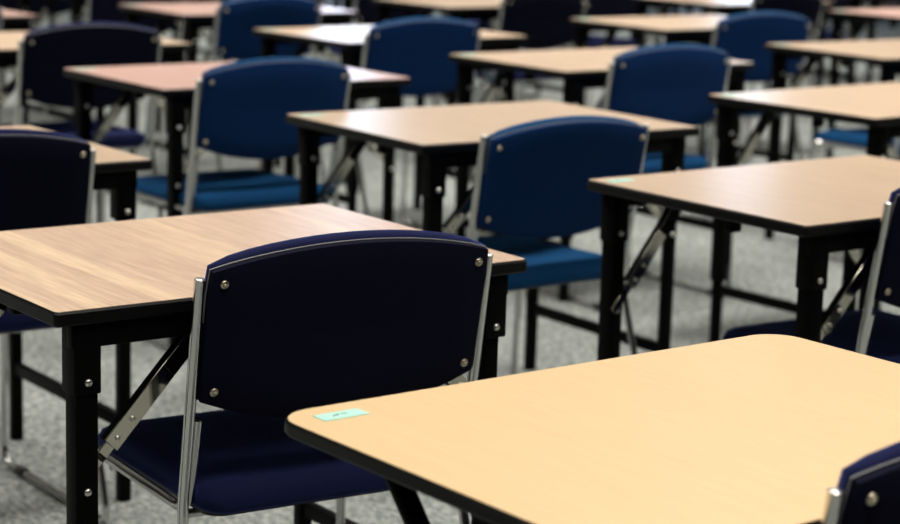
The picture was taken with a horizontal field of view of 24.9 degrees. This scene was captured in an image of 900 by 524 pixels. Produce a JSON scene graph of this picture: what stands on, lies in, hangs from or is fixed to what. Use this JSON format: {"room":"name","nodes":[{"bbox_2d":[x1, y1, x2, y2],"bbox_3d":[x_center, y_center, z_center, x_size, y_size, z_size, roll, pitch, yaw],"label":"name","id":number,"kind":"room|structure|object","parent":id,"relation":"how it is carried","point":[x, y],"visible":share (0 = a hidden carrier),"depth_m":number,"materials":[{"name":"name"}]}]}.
{"room":"classroom","nodes":[
{"label":"classroom","id":0,"kind":"room"},
{"bbox_2d":[0,0,899,523],"bbox_3d":[-0.095,-0.456,9.528,21.600,0.100,23.600,-7,14,-36],"label":"floor","id":1,"kind":"structure","parent":0,"point":[760,265],"depth_m":6.25,"materials":[{"name":"carpet"}]},
{"bbox_2d":[0,9,2,31],"bbox_3d":[-1.957,-0.590,7.547,0.489,0.808,0.519,-7,14,-36],"label":"chair","id":2,"kind":"object","parent":1,"relation":"on","point":[1,10],"visible":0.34,"depth_m":7.47,"materials":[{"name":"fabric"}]},
{"bbox_2d":[0,68,5,91],"bbox_3d":[-2.914,-1.298,11.278,0.808,0.721,0.594,-7,14,-36],"label":"desk","id":3,"kind":"object","parent":1,"relation":"on","point":[2,70],"visible":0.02,"depth_m":11.32,"materials":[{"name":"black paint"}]},
{"bbox_2d":[2,10,38,122],"bbox_3d":[-2.062,-0.592,7.774,0.808,0.721,0.594,-7,14,-36],"label":"desk","id":4,"kind":"object","parent":1,"relation":"on","point":[11,20],"visible":0.39,"depth_m":7.69,"materials":[{"name":"black paint"}]},
{"bbox_2d":[0,0,72,120],"bbox_3d":[-2.135,-1.099,10.137,0.489,0.808,0.519,-7,14,-36],"label":"chair","id":5,"kind":"object","parent":1,"relation":"on","point":[36,6],"visible":0.09,"depth_m":9.97,"materials":[{"name":"blue fabric"}]},
{"bbox_2d":[0,129,109,523],"bbox_3d":[-1.013,0.112,4.078,0.489,0.808,0.519,-6,13,-35],"label":"chair","id":6,"kind":"object","parent":1,"relation":"on","point":[47,178],"visible":0.52,"depth_m":3.95,"materials":[{"name":"blue plastic"}]},
{"bbox_2d":[0,129,87,143],"bbox_3d":[-0.900,-0.118,3.883,0.452,0.275,0.075,-6,13,-35],"label":"cushion","id":7,"kind":"object","parent":6,"relation":"on","point":[7,136],"depth_m":3.89,"materials":[{"name":"blue fabric"}]},
{"bbox_2d":[49,7,86,106],"bbox_3d":[-2.224,-1.102,10.376,0.808,0.721,0.594,-7,14,-36],"label":"desk","id":8,"kind":"object","parent":1,"relation":"on","point":[52,19],"visible":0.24,"depth_m":10.76,"materials":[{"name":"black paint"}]},
{"bbox_2d":[0,125,151,501],"bbox_3d":[-1.113,0.130,4.208,0.808,0.721,0.594,-6,14,-36],"label":"desk","id":9,"kind":"object","parent":1,"relation":"on","point":[116,170],"visible":0.28,"depth_m":4.22,"materials":[{"name":"black paint"}]},
{"bbox_2d":[0,22,162,222],"bbox_3d":[-1.240,-0.389,6.623,0.489,0.808,0.519,-6,13,-33],"label":"chair","id":10,"kind":"object","parent":1,"relation":"on","point":[43,53],"visible":0.51,"depth_m":6.39,"materials":[{"name":"blue plastic"}]},
{"bbox_2d":[21,22,155,96],"bbox_3d":[-1.133,-0.619,6.424,0.452,0.275,0.075,-6,13,-33],"label":"chair backrest","id":11,"kind":"object","parent":10,"relation":"on","point":[45,51],"depth_m":6.36,"materials":[{"name":"plastic"}]},
{"bbox_2d":[0,31,192,222],"bbox_3d":[-1.358,-0.382,6.802,0.808,0.721,0.594,-7,14,-36],"label":"desk","id":12,"kind":"object","parent":1,"relation":"on","point":[172,51],"visible":0.18,"depth_m":6.71,"materials":[{"name":"black paint"}]},
{"bbox_2d":[44,0,185,144],"bbox_3d":[-1.499,-0.897,9.195,0.489,0.808,0.519,-7,14,-36],"label":"chair","id":13,"kind":"object","parent":1,"relation":"on","point":[97,10],"visible":0.13,"depth_m":8.95,"materials":[{"name":"blue fabric"}]},
{"bbox_2d":[18,0,220,132],"bbox_3d":[-1.534,-0.906,9.473,0.808,0.721,0.594,-7,14,-36],"label":"desk","id":14,"kind":"object","parent":1,"relation":"on","point":[76,6],"visible":0.27,"depth_m":9.39,"materials":[{"name":"black paint"}]},
{"bbox_2d":[82,13,230,63],"bbox_3d":[-1.758,-1.428,12.123,0.808,0.721,0.594,-7,14,-36],"label":"desk","id":15,"kind":"object","parent":1,"relation":"on","point":[201,51],"visible":0.02,"depth_m":12.54,"materials":[{"name":"black paint"}]},
{"bbox_2d":[63,61,410,344],"bbox_3d":[-0.620,-0.189,5.922,0.808,0.721,0.594,-7,14,-36],"label":"desk","id":16,"kind":"object","parent":1,"relation":"on","point":[175,83],"visible":0.49,"depth_m":5.79,"materials":[{"name":"black paint"}]},
{"bbox_2d":[118,2,358,184],"bbox_3d":[-0.883,-0.695,8.485,0.808,0.721,0.594,-6,13,-34],"label":"desk","id":17,"kind":"object","parent":1,"relation":"on","point":[197,16],"visible":0.34,"depth_m":8.33,"materials":[{"name":"black paint"}]},
{"bbox_2d":[160,0,325,184],"bbox_3d":[-0.831,-0.684,8.203,0.489,0.808,0.519,-7,14,-36],"label":"chair","id":18,"kind":"object","parent":1,"relation":"on","point":[235,20],"visible":0.39,"depth_m":7.96,"materials":[{"name":"blue plastic"}]},
{"bbox_2d":[216,0,317,55],"bbox_3d":[-0.715,-0.915,8.009,0.452,0.275,0.075,-7,14,-36],"label":"chair backrest","id":19,"kind":"object","parent":18,"relation":"on","point":[236,20],"depth_m":7.95,"materials":[{"name":"blue fabric"}]},
{"bbox_2d":[136,57,350,349],"bbox_3d":[-0.591,-0.181,5.652,0.489,0.808,0.519,-7,14,-36],"label":"chair","id":20,"kind":"object","parent":1,"relation":"on","point":[241,108],"visible":0.72,"depth_m":5.45,"materials":[{"name":"blue fabric"}]},
{"bbox_2d":[196,57,345,146],"bbox_3d":[-0.475,-0.412,5.459,0.452,0.275,0.075,-7,14,-36],"label":"chair backrest","id":21,"kind":"object","parent":20,"relation":"on","point":[246,103],"depth_m":5.41,"materials":[{"name":"blue plastic"}]},
{"bbox_2d":[172,0,339,62],"bbox_3d":[-1.067,-1.232,11.220,0.808,0.721,0.594,-7,14,-36],"label":"desk","id":22,"kind":"object","parent":1,"relation":"on","point":[336,2],"visible":0.06,"depth_m":11.17,"materials":[{"name":"black paint"}]},
{"bbox_2d":[0,204,526,523],"bbox_3d":[-0.388,0.334,3.268,0.808,0.721,0.594,-6,14,-36],"label":"desk","id":23,"kind":"object","parent":1,"relation":"on","point":[128,281],"visible":0.56,"depth_m":2.98,"materials":[{"name":"black paint"}]},
{"bbox_2d":[206,0,323,59],"bbox_3d":[-0.978,-1.229,10.982,0.489,0.808,0.519,-7,14,-36],"label":"chair","id":24,"kind":"object","parent":1,"relation":"on","point":[319,1],"visible":0.08,"depth_m":11.01,"materials":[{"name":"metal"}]},
{"bbox_2d":[98,230,492,523],"bbox_3d":[-0.255,0.317,3.141,0.489,0.808,0.519,-5,13,-31],"label":"chair","id":25,"kind":"object","parent":1,"relation":"on","point":[278,330],"visible":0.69,"depth_m":2.93,"materials":[{"name":"blue plastic"}]},
{"bbox_2d":[197,230,483,399],"bbox_3d":[-0.153,0.087,2.939,0.452,0.275,0.075,-5,13,-31],"label":"cushion","id":26,"kind":"object","parent":25,"relation":"on","point":[364,314],"depth_m":2.90,"materials":[{"name":"blue fabric"}]},
{"bbox_2d":[305,0,436,140],"bbox_3d":[-0.378,-1.023,10.013,0.489,0.808,0.519,-7,14,-36],"label":"chair","id":27,"kind":"object","parent":1,"relation":"on","point":[368,12],"visible":0.12,"depth_m":9.75,"materials":[{"name":"blue plastic"}]},
{"bbox_2d":[295,17,483,235],"bbox_3d":[-0.213,-0.478,7.235,0.489,0.808,0.519,-6,13,-35],"label":"chair","id":28,"kind":"object","parent":1,"relation":"on","point":[418,49],"visible":0.44,"depth_m":7.01,"materials":[{"name":"blue plastic"}]},
{"bbox_2d":[365,17,475,69],"bbox_3d":[-0.100,-0.708,7.039,0.452,0.275,0.075,-6,13,-35],"label":"chair backrest","id":29,"kind":"object","parent":28,"relation":"on","point":[417,43],"depth_m":6.98,"materials":[{"name":"blue fabric"}]},
{"bbox_2d":[253,25,527,212],"bbox_3d":[-0.226,-0.480,7.481,0.808,0.721,0.594,-7,14,-38],"label":"desk","id":30,"kind":"object","parent":1,"relation":"on","point":[351,38],"visible":0.31,"depth_m":7.37,"materials":[{"name":"black paint"}]},
{"bbox_2d":[343,0,466,107],"bbox_3d":[-0.377,-1.037,10.318,0.808,0.721,0.594,-7,14,-36],"label":"desk","id":31,"kind":"object","parent":1,"relation":"on","point":[347,4],"visible":0.02,"depth_m":9.91,"materials":[{"name":"black paint"}]},
{"bbox_2d":[371,0,590,169],"bbox_3d":[0.130,-0.831,9.335,0.808,0.721,0.594,-7,14,-36],"label":"desk","id":32,"kind":"object","parent":1,"relation":"on","point":[486,11],"visible":0.34,"depth_m":9.01,"materials":[{"name":"black paint"}]},
{"bbox_2d":[430,19,538,101],"bbox_3d":[0.179,-1.359,11.827,0.489,0.808,0.519,-7,14,-36],"label":"chair","id":33,"kind":"object","parent":1,"relation":"on","point":[487,27],"visible":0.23,"depth_m":11.83,"materials":[{"name":"blue plastic"}]},
{"bbox_2d":[441,14,540,99],"bbox_3d":[0.090,-1.363,12.065,0.808,0.721,0.594,-7,14,-36],"label":"desk","id":34,"kind":"object","parent":1,"relation":"on","point":[481,82],"visible":0.03,"depth_m":12.12,"materials":[{"name":"black paint"}]},
{"bbox_2d":[285,100,697,370],"bbox_3d":[0.090,0.011,5.001,0.808,0.721,0.594,-6,13,-35],"label":"desk","id":35,"kind":"object","parent":1,"relation":"on","point":[445,137],"visible":0.58,"depth_m":4.93,"materials":[{"name":"beige laminate"}]},
{"bbox_2d":[437,0,586,168],"bbox_3d":[0.286,-0.834,9.145,0.489,0.808,0.519,-7,14,-36],"label":"chair","id":36,"kind":"object","parent":1,"relation":"on","point":[546,25],"visible":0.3,"depth_m":8.94,"materials":[{"name":"blue plastic"}]},
{"bbox_2d":[467,115,648,374],"bbox_3d":[0.131,0.031,4.721,0.489,0.788,0.519,-7,14,-37],"label":"chair","id":37,"kind":"object","parent":1,"relation":"on","point":[532,178],"visible":0.56,"depth_m":4.52,"materials":[{"name":"blue plastic"},{"name":"black plastic"},{"name":"chrome"}]},
{"bbox_2d":[476,115,643,228],"bbox_3d":[0.248,-0.190,4.530,0.452,0.275,0.075,-7,14,-37],"label":"cushion","id":38,"kind":"object","parent":37,"relation":"on","point":[536,174],"depth_m":4.48,"materials":[{"name":"blue fabric"}]},
{"bbox_2d":[522,0,636,107],"bbox_3d":[0.733,-1.148,10.824,0.489,0.808,0.519,-7,14,-36],"label":"chair","id":39,"kind":"object","parent":1,"relation":"on","point":[599,8],"visible":0.21,"depth_m":10.66,"materials":[{"name":"plastic"}]},
{"bbox_2d":[284,334,899,523],"bbox_3d":[0.290,0.533,2.345,0.808,0.721,0.594,-7,14,-37],"label":"desk","id":40,"kind":"object","parent":1,"relation":"on","point":[752,429],"visible":0.98,"depth_m":2.22,"materials":[{"name":"brown wood"}]},
{"bbox_2d":[515,7,679,92],"bbox_3d":[0.780,-1.167,11.163,0.808,0.721,0.594,-7,14,-36],"label":"desk","id":41,"kind":"object","parent":1,"relation":"on","point":[659,10],"visible":0.02,"depth_m":11.01,"materials":[{"name":"black paint"}]},
{"bbox_2d":[448,47,754,301],"bbox_3d":[0.483,-0.309,6.707,0.808,0.721,0.594,-7,14,-36],"label":"desk","id":42,"kind":"object","parent":1,"relation":"on","point":[579,69],"visible":0.41,"depth_m":6.62,"materials":[{"name":"black paint"}]},
{"bbox_2d":[539,44,730,309],"bbox_3d":[0.554,-0.301,6.444,0.489,0.808,0.519,-6,13,-34],"label":"chair","id":43,"kind":"object","parent":1,"relation":"on","point":[673,83],"visible":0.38,"depth_m":6.24,"materials":[{"name":"blue plastic"},{"name":"black plastic"},{"name":"chrome"}]},
{"bbox_2d":[607,44,725,110],"bbox_3d":[0.664,-0.532,6.247,0.452,0.275,0.075,-6,13,-34],"label":"cushion","id":44,"kind":"object","parent":43,"relation":"on","point":[665,77],"depth_m":6.20,"materials":[{"name":"blue plastic"}]},
{"bbox_2d":[630,8,662,46],"bbox_3d":[1.246,-1.493,12.910,0.808,0.721,0.594,-7,14,-36],"label":"desk","id":45,"kind":"object","parent":1,"relation":"on","point":[658,37],"visible":0.02,"depth_m":13.34,"materials":[{"name":"black paint"}]},
{"bbox_2d":[648,8,710,44],"bbox_3d":[1.336,-1.489,12.671,0.489,0.808,0.519,-7,14,-36],"label":"chair","id":46,"kind":"object","parent":1,"relation":"on","point":[654,13],"visible":0.02,"depth_m":12.67,"materials":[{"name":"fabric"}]},
{"bbox_2d":[569,15,811,208],"bbox_3d":[0.978,-0.632,8.441,0.808,0.721,0.594,-6,14,-36],"label":"desk","id":47,"kind":"object","parent":1,"relation":"on","point":[681,29],"visible":0.38,"depth_m":8.36,"materials":[{"name":"black paint"}]},
{"bbox_2d":[641,11,811,220],"bbox_3d":[1.087,-0.597,8.044,0.489,0.808,0.519,-5,13,-32],"label":"chair","id":48,"kind":"object","parent":1,"relation":"on","point":[744,36],"visible":0.41,"depth_m":7.81,"materials":[{"name":"blue plastic"}]},
{"bbox_2d":[715,11,805,45],"bbox_3d":[1.190,-0.827,7.842,0.452,0.275,0.075,-5,13,-32],"label":"cushion","id":49,"kind":"object","parent":48,"relation":"on","point":[760,28],"depth_m":7.78,"materials":[{"name":"blue plastic"}]},
{"bbox_2d":[631,0,834,154],"bbox_3d":[1.371,-0.928,10.024,0.808,0.721,0.594,-7,14,-36],"label":"desk","id":50,"kind":"object","parent":1,"relation":"on","point":[720,7],"visible":0.25,"depth_m":9.94,"materials":[{"name":"black paint"}]},
{"bbox_2d":[587,155,899,360],"bbox_3d":[0.761,0.203,4.117,0.808,0.721,0.594,-7,14,-36],"label":"desk","id":51,"kind":"object","parent":1,"relation":"on","point":[831,205],"visible":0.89,"depth_m":3.96,"materials":[{"name":"black paint"}]},
{"bbox_2d":[686,0,823,161],"bbox_3d":[1.458,-0.924,9.784,0.489,0.808,0.519,-7,14,-36],"label":"chair","id":52,"kind":"object","parent":1,"relation":"on","point":[811,10],"visible":0.23,"depth_m":9.62,"materials":[{"name":"blue plastic"}]},
{"bbox_2d":[702,1,861,90],"bbox_3d":[1.937,-1.297,12.008,0.808,0.721,0.594,-7,14,-36],"label":"desk","id":53,"kind":"object","parent":1,"relation":"on","point":[704,11],"visible":0.03,"depth_m":11.98,"materials":[{"name":"black paint"}]},
{"bbox_2d":[708,82,899,341],"bbox_3d":[1.202,-0.102,5.747,0.808,0.721,0.594,-7,14,-38],"label":"desk","id":54,"kind":"object","parent":1,"relation":"on","point":[876,106],"visible":0.62,"depth_m":5.66,"materials":[{"name":"black paint"}]},
{"bbox_2d":[723,188,899,363],"bbox_3d":[0.849,0.188,3.974,0.489,0.808,0.519,-6,13,-34],"label":"chair","id":55,"kind":"object","parent":1,"relation":"on","point":[869,331],"visible":0.54,"depth_m":3.72,"materials":[{"name":"blue plastic"}]},
{"bbox_2d":[874,188,899,302],"bbox_3d":[0.959,-0.043,3.776,0.452,0.275,0.075,-6,13,-34],"label":"cushion","id":56,"kind":"object","parent":55,"relation":"on","point":[887,248],"depth_m":3.65,"materials":[{"name":"blue fabric"}]},
{"bbox_2d":[764,39,899,239],"bbox_3d":[1.628,-0.421,7.454,0.808,0.721,0.594,-6,13,-34],"label":"desk","id":57,"kind":"object","parent":1,"relation":"on","point":[884,53],"visible":0.6,"depth_m":7.40,"materials":[{"name":"black paint"}]},
{"bbox_2d":[790,1,876,82],"bbox_3d":[2.492,-1.619,13.516,0.489,0.808,0.519,-7,14,-36],"label":"chair","id":58,"kind":"object","parent":1,"relation":"on","point":[867,5],"visible":0.15,"depth_m":13.51,"materials":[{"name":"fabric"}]},
{"bbox_2d":[813,0,855,84],"bbox_3d":[2.026,-1.293,11.769,0.489,0.808,0.519,-7,14,-36],"label":"chair","id":59,"kind":"object","parent":1,"relation":"on","point":[839,4],"visible":0.09,"depth_m":11.67,"materials":[{"name":"blue plastic"}]},
{"bbox_2d":[809,127,899,261],"bbox_3d":[1.603,-0.406,7.141,0.489,0.808,0.519,-7,14,-36],"label":"chair","id":60,"kind":"object","parent":1,"relation":"on","point":[855,139],"visible":0.52,"depth_m":7.12,"materials":[{"name":"blue fabric"}]},
{"bbox_2d":[821,441,899,523],"bbox_3d":[0.446,0.508,2.266,0.489,0.808,0.519,-5,13,-32],"label":"chair","id":61,"kind":"object","parent":1,"relation":"on","point":[867,491],"visible":1,"depth_m":1.92,"materials":[{"name":"blue plastic"}]},
{"bbox_2d":[825,8,899,157],"bbox_3d":[2.215,-0.790,9.442,0.808,0.721,0.594,-7,14,-36],"label":"desk","id":62,"kind":"object","parent":1,"relation":"on","point":[863,16],"visible":0.67,"depth_m":9.39,"materials":[{"name":"black paint"}]},
{"bbox_2d":[844,0,882,122],"bbox_3d":[2.627,-1.101,11.105,0.808,0.721,0.594,-7,14,-36],"label":"desk","id":63,"kind":"object","parent":1,"relation":"on","point":[854,4],"visible":0.19,"depth_m":11.10,"materials":[{"name":"black paint"}]},
{"bbox_2d":[865,0,886,83],"bbox_3d":[3.094,-1.427,12.852,0.808,0.721,0.594,-7,14,-36],"label":"desk","id":64,"kind":"object","parent":1,"relation":"on","point":[871,25],"visible":0.5,"depth_m":12.84,"materials":[{"name":"black paint"}]},
{"bbox_2d":[861,0,899,7],"bbox_3d":[8.675,-3.364,15.587,0.154,3.800,23.900,-7,14,-36],"label":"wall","id":65,"kind":"structure","parent":0,"point":[889,3],"depth_m":21.14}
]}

